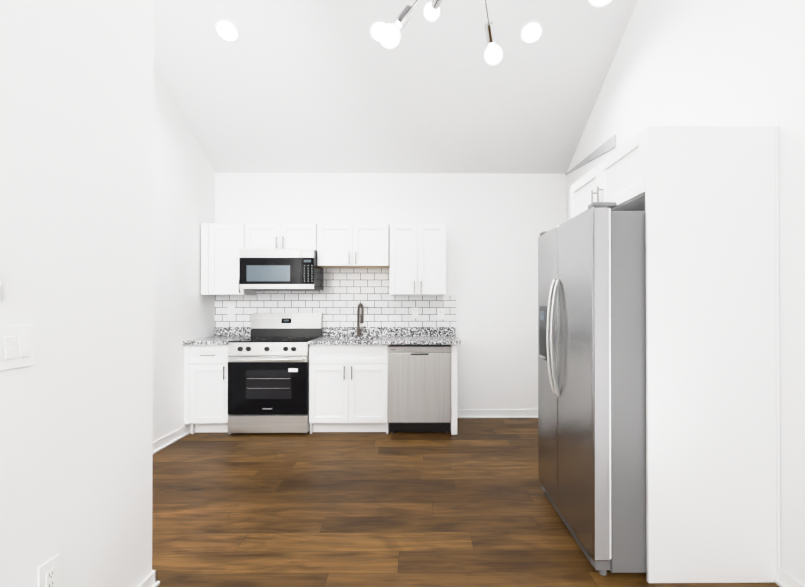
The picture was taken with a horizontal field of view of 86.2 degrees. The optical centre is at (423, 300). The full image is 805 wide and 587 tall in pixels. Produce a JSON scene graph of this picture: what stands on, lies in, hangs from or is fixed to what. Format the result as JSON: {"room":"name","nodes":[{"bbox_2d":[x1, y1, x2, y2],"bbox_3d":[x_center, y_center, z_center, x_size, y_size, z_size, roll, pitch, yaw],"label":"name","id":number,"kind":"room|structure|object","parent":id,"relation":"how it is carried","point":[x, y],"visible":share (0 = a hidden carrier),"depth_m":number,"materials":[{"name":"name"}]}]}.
{"room":"kitchen","nodes":[
{"label":"kitchen","id":0,"kind":"room"},
{"bbox_2d":[0,0,153,586],"bbox_3d":[-1.253,-1.217,-0.690,0.125,4.953,5.253,0,0,-1],"label":"wall","id":1,"kind":"structure","parent":0,"point":[76,204],"depth_m":1.51,"materials":[{"name":"white paint"}]},
{"bbox_2d":[0,281,1,303],"bbox_3d":[-1.193,-0.067,1.175,0.027,0.150,0.060,0,0,-1],"label":"thermostat","id":2,"kind":"object","parent":1,"relation":"attached to","point":[0,292],"visible":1,"depth_m":1.20,"materials":[{"name":"white plastic"}]},
{"bbox_2d":[0,325,35,370],"bbox_3d":[-1.202,0.136,1.246,0.011,0.126,0.174,0,0,-1],"label":"switch plate","id":3,"kind":"object","parent":1,"relation":"attached to","point":[17,346],"visible":1,"depth_m":1.27,"materials":[{"name":"white plastic"}]},
{"bbox_2d":[38,554,59,586],"bbox_3d":[-1.204,0.899,1.385,0.009,0.126,0.080,0,0,-1],"label":"electrical outlet","id":4,"kind":"object","parent":1,"relation":"attached to","point":[49,573],"visible":1,"depth_m":1.38,"materials":[{"name":"white plastic"}]},
{"bbox_2d":[137,570,159,586],"bbox_3d":[-1.176,1.226,-0.696,0.029,0.066,5.266,0,0,-1],"label":"baseboard","id":5,"kind":"structure","parent":1,"relation":"attached to","point":[150,581],"depth_m":1.89,"materials":[{"name":"white paint"}]},
{"bbox_2d":[153,67,214,441],"bbox_3d":[-2.326,-1.209,0.712,0.120,4.953,8.075,0,0,-1],"label":"wall","id":6,"kind":"structure","parent":0,"point":[184,200],"depth_m":3.98,"materials":[{"name":"white paint"}]},
{"bbox_2d":[153,424,190,453],"bbox_3d":[-2.249,1.220,0.435,0.029,0.092,7.550,0,0,-1],"label":"baseboard","id":7,"kind":"structure","parent":6,"relation":"attached to","point":[170,438],"depth_m":3.88,"materials":[{"name":"white paint"}]},
{"bbox_2d":[215,173,565,408],"bbox_3d":[-1.099,-0.073,4.814,5.620,2.729,0.120,0,0,-1],"label":"wall","id":8,"kind":"structure","parent":0,"point":[497,224],"depth_m":4.77,"materials":[{"name":"white paint"}]},
{"bbox_2d":[201,223,255,294],"bbox_3d":[-2.066,-0.434,4.581,0.437,0.735,0.328,0,0,-1],"label":"upper cabinet","id":9,"kind":"object","parent":8,"relation":"attached to","point":[221,243],"depth_m":4.43,"materials":[{"name":"white paint"}]},
{"bbox_2d":[245,223,316,250],"bbox_3d":[-1.474,-0.662,4.588,0.735,0.280,0.328,0,0,-1],"label":"upper cabinet","id":10,"kind":"object","parent":8,"relation":"attached to","point":[300,236],"depth_m":4.43,"materials":[{"name":"white paint"}]},
{"bbox_2d":[239,249,323,290],"bbox_3d":[-1.471,-0.314,4.521,0.744,0.404,0.438,0,0,-1],"label":"over-the-range microwave","id":11,"kind":"object","parent":10,"relation":"attached to","point":[280,270],"visible":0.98,"depth_m":4.30,"materials":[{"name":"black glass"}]},
{"bbox_2d":[214,268,455,326],"bbox_3d":[-0.967,0.014,4.749,2.666,0.748,0.008,0,0,-1],"label":"tile backsplash","id":12,"kind":"structure","parent":8,"relation":"attached to","point":[341,296],"depth_m":4.75,"materials":[{"name":"white tile"}]},
{"bbox_2d":[228,306,234,316],"bbox_3d":[-2.115,0.119,4.729,0.074,0.118,0.009,0,0,-1],"label":"electrical outlet","id":13,"kind":"object","parent":12,"relation":"attached to","point":[231,311],"visible":1,"depth_m":4.73,"materials":[{"name":"white plastic"}]},
{"bbox_2d":[412,308,417,317],"bbox_3d":[-0.092,0.131,4.746,0.074,0.118,0.010,0,0,-1],"label":"electrical outlet","id":14,"kind":"object","parent":12,"relation":"attached to","point":[414,312],"visible":1,"depth_m":4.75,"materials":[{"name":"white plastic"}]},
{"bbox_2d":[438,308,443,318],"bbox_3d":[0.196,0.139,4.750,0.074,0.118,0.009,0,0,-1],"label":"electrical outlet","id":15,"kind":"object","parent":12,"relation":"attached to","point":[440,313],"visible":1,"depth_m":4.75,"materials":[{"name":"white plastic"}]},
{"bbox_2d":[317,223,388,267],"bbox_3d":[-0.762,-0.583,4.594,0.805,0.437,0.328,0,0,-1],"label":"upper cabinet","id":16,"kind":"object","parent":8,"relation":"attached to","point":[339,245],"depth_m":4.44,"materials":[{"name":"white paint"}]},
{"bbox_2d":[381,224,445,294],"bbox_3d":[-0.094,-0.434,4.599,0.652,0.735,0.328,0,0,-1],"label":"upper cabinet","id":17,"kind":"object","parent":8,"relation":"attached to","point":[412,257],"depth_m":4.44,"materials":[{"name":"white paint"}]},
{"bbox_2d":[457,409,537,417],"bbox_3d":[0.948,1.245,4.750,1.242,0.092,0.029,0,0,-1],"label":"baseboard","id":18,"kind":"structure","parent":8,"relation":"attached to","point":[461,413],"depth_m":4.75,"materials":[{"name":"white paint"}]},
{"bbox_2d":[154,0,637,173],"bbox_3d":[-1.063,-2.592,0.791,5.620,2.427,8.195,0,0,-1],"label":"ceiling","id":19,"kind":"structure","parent":0,"point":[305,86],"depth_m":3.81,"materials":[{"name":"white paint"}]},
{"bbox_2d":[215,18,239,42],"bbox_3d":[-1.551,-2.138,3.400,0.184,0.089,0.165,0,0,-1],"label":"recessed light","id":20,"kind":"object","parent":19,"relation":"in","point":[227,30],"visible":1,"depth_m":3.39,"materials":[{"name":"white paint"}]},
{"bbox_2d":[369,19,387,42],"bbox_3d":[-0.338,-2.138,3.411,0.184,0.089,0.165,0,0,-1],"label":"recessed light","id":21,"kind":"object","parent":19,"relation":"in","point":[375,26],"visible":0.54,"depth_m":3.38,"materials":[{"name":"white paint"}]},
{"bbox_2d":[378,0,418,49],"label":"chandelier","id":22,"kind":"object","parent":19,"relation":"hanging from","point":[389,36],"depth_m":1.67,"materials":[{"name":"white glass"}]},
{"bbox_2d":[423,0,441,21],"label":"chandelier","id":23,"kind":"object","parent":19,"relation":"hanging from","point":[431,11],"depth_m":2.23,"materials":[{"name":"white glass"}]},
{"bbox_2d":[484,0,502,65],"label":"chandelier","id":24,"kind":"object","parent":19,"relation":"hanging from","point":[493,54],"depth_m":1.99,"materials":[{"name":"white glass"}]},
{"bbox_2d":[520,20,542,43],"bbox_3d":[0.861,-2.138,3.422,0.184,0.089,0.165,0,0,-1],"label":"recessed light","id":25,"kind":"object","parent":19,"relation":"in","point":[531,32],"visible":1,"depth_m":3.42,"materials":[{"name":"white paint"}]},
{"bbox_2d":[588,0,611,7],"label":"recessed light","id":26,"kind":"object","parent":19,"relation":"hanging from","point":[595,3],"depth_m":1.35,"materials":[{"name":"white metal"}]},
{"bbox_2d":[152,418,779,586],"bbox_3d":[-1.063,1.298,0.768,5.620,0.060,8.195,0,0,-1],"label":"floor","id":27,"kind":"structure","parent":0,"point":[469,504],"depth_m":2.59,"materials":[{"name":"brown wood"}]},
{"bbox_2d":[184,345,227,433],"bbox_3d":[-2.084,0.855,4.428,0.427,0.868,0.620,0,0,-1],"label":"base cabinet","id":28,"kind":"object","parent":27,"relation":"on","point":[205,366],"depth_m":4.12,"materials":[{"name":"white paint"}]},
{"bbox_2d":[228,345,315,433],"bbox_3d":[-1.487,0.855,4.433,0.885,0.868,0.620,0,0,-1],"label":"base cabinet","id":29,"kind":"object","parent":27,"relation":"on","point":[312,348],"depth_m":4.13,"materials":[{"name":"white paint"}]},
{"bbox_2d":[182,327,460,344],"bbox_3d":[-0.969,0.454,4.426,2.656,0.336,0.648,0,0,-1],"label":"countertop","id":30,"kind":"structure","parent":29,"relation":"on","point":[388,335],"depth_m":4.69,"materials":[{"name":"stone"}]},
{"bbox_2d":[356,303,364,336],"bbox_3d":[-0.681,0.204,4.613,0.106,0.365,0.189,0,0,-1],"label":"faucet","id":31,"kind":"object","parent":30,"relation":"on","point":[358,330],"visible":1,"depth_m":4.66,"materials":[{"name":"silver metal"}]},
{"bbox_2d":[228,313,322,434],"bbox_3d":[-1.487,0.709,4.381,0.758,1.159,0.706,0,0,-1],"label":"range","id":32,"kind":"object","parent":27,"relation":"on","point":[268,375],"visible":0.94,"depth_m":4.09,"materials":[{"name":"silver metal"}]},
{"bbox_2d":[316,345,387,433],"bbox_3d":[-0.724,0.855,4.440,0.761,0.868,0.620,0,0,-1],"label":"base cabinet","id":33,"kind":"object","parent":27,"relation":"on","point":[348,388],"depth_m":4.14,"materials":[{"name":"white paint"}]},
{"bbox_2d":[388,345,450,433],"bbox_3d":[-0.039,0.866,4.428,0.604,0.846,0.599,0,0,-1],"label":"dishwasher","id":34,"kind":"object","parent":27,"relation":"on","point":[419,387],"visible":1,"depth_m":4.13,"materials":[{"name":"grey metal"}]},
{"bbox_2d":[388,345,456,434],"bbox_3d":[-0.039,0.855,4.446,0.731,0.868,0.620,0,0,-1],"label":"base cabinet","id":35,"kind":"object","parent":27,"relation":"on","point":[453,424],"depth_m":4.14,"materials":[{"name":"white paint"}]},
{"bbox_2d":[538,202,646,575],"bbox_3d":[1.160,0.410,2.428,0.884,1.734,0.916,0,0,-1],"label":"refrigerator","id":36,"kind":"object","parent":27,"relation":"on","point":[592,368],"visible":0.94,"depth_m":1.98,"materials":[{"name":"grey metal"}]},
{"bbox_2d":[570,126,780,582],"bbox_3d":[1.294,0.242,2.451,0.632,2.071,1.015,0,0,-1],"label":"surround","id":37,"kind":"object","parent":27,"relation":"on","point":[705,199],"visible":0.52,"depth_m":1.95,"materials":[{"name":"white paint"}]},
{"bbox_2d":[565,0,804,585],"bbox_3d":[1.681,-1.209,0.747,0.132,4.953,8.075,0,0,-1],"label":"wall","id":38,"kind":"structure","parent":0,"point":[708,62],"depth_m":2.16,"materials":[{"name":"white paint"}]},
{"bbox_2d":[775,568,804,586],"bbox_3d":[1.625,1.225,-0.680,0.029,0.068,5.248,0,0,-1],"label":"baseboard","id":39,"kind":"structure","parent":38,"relation":"attached to","point":[784,580],"depth_m":1.90,"materials":[{"name":"white paint"}]}
]}

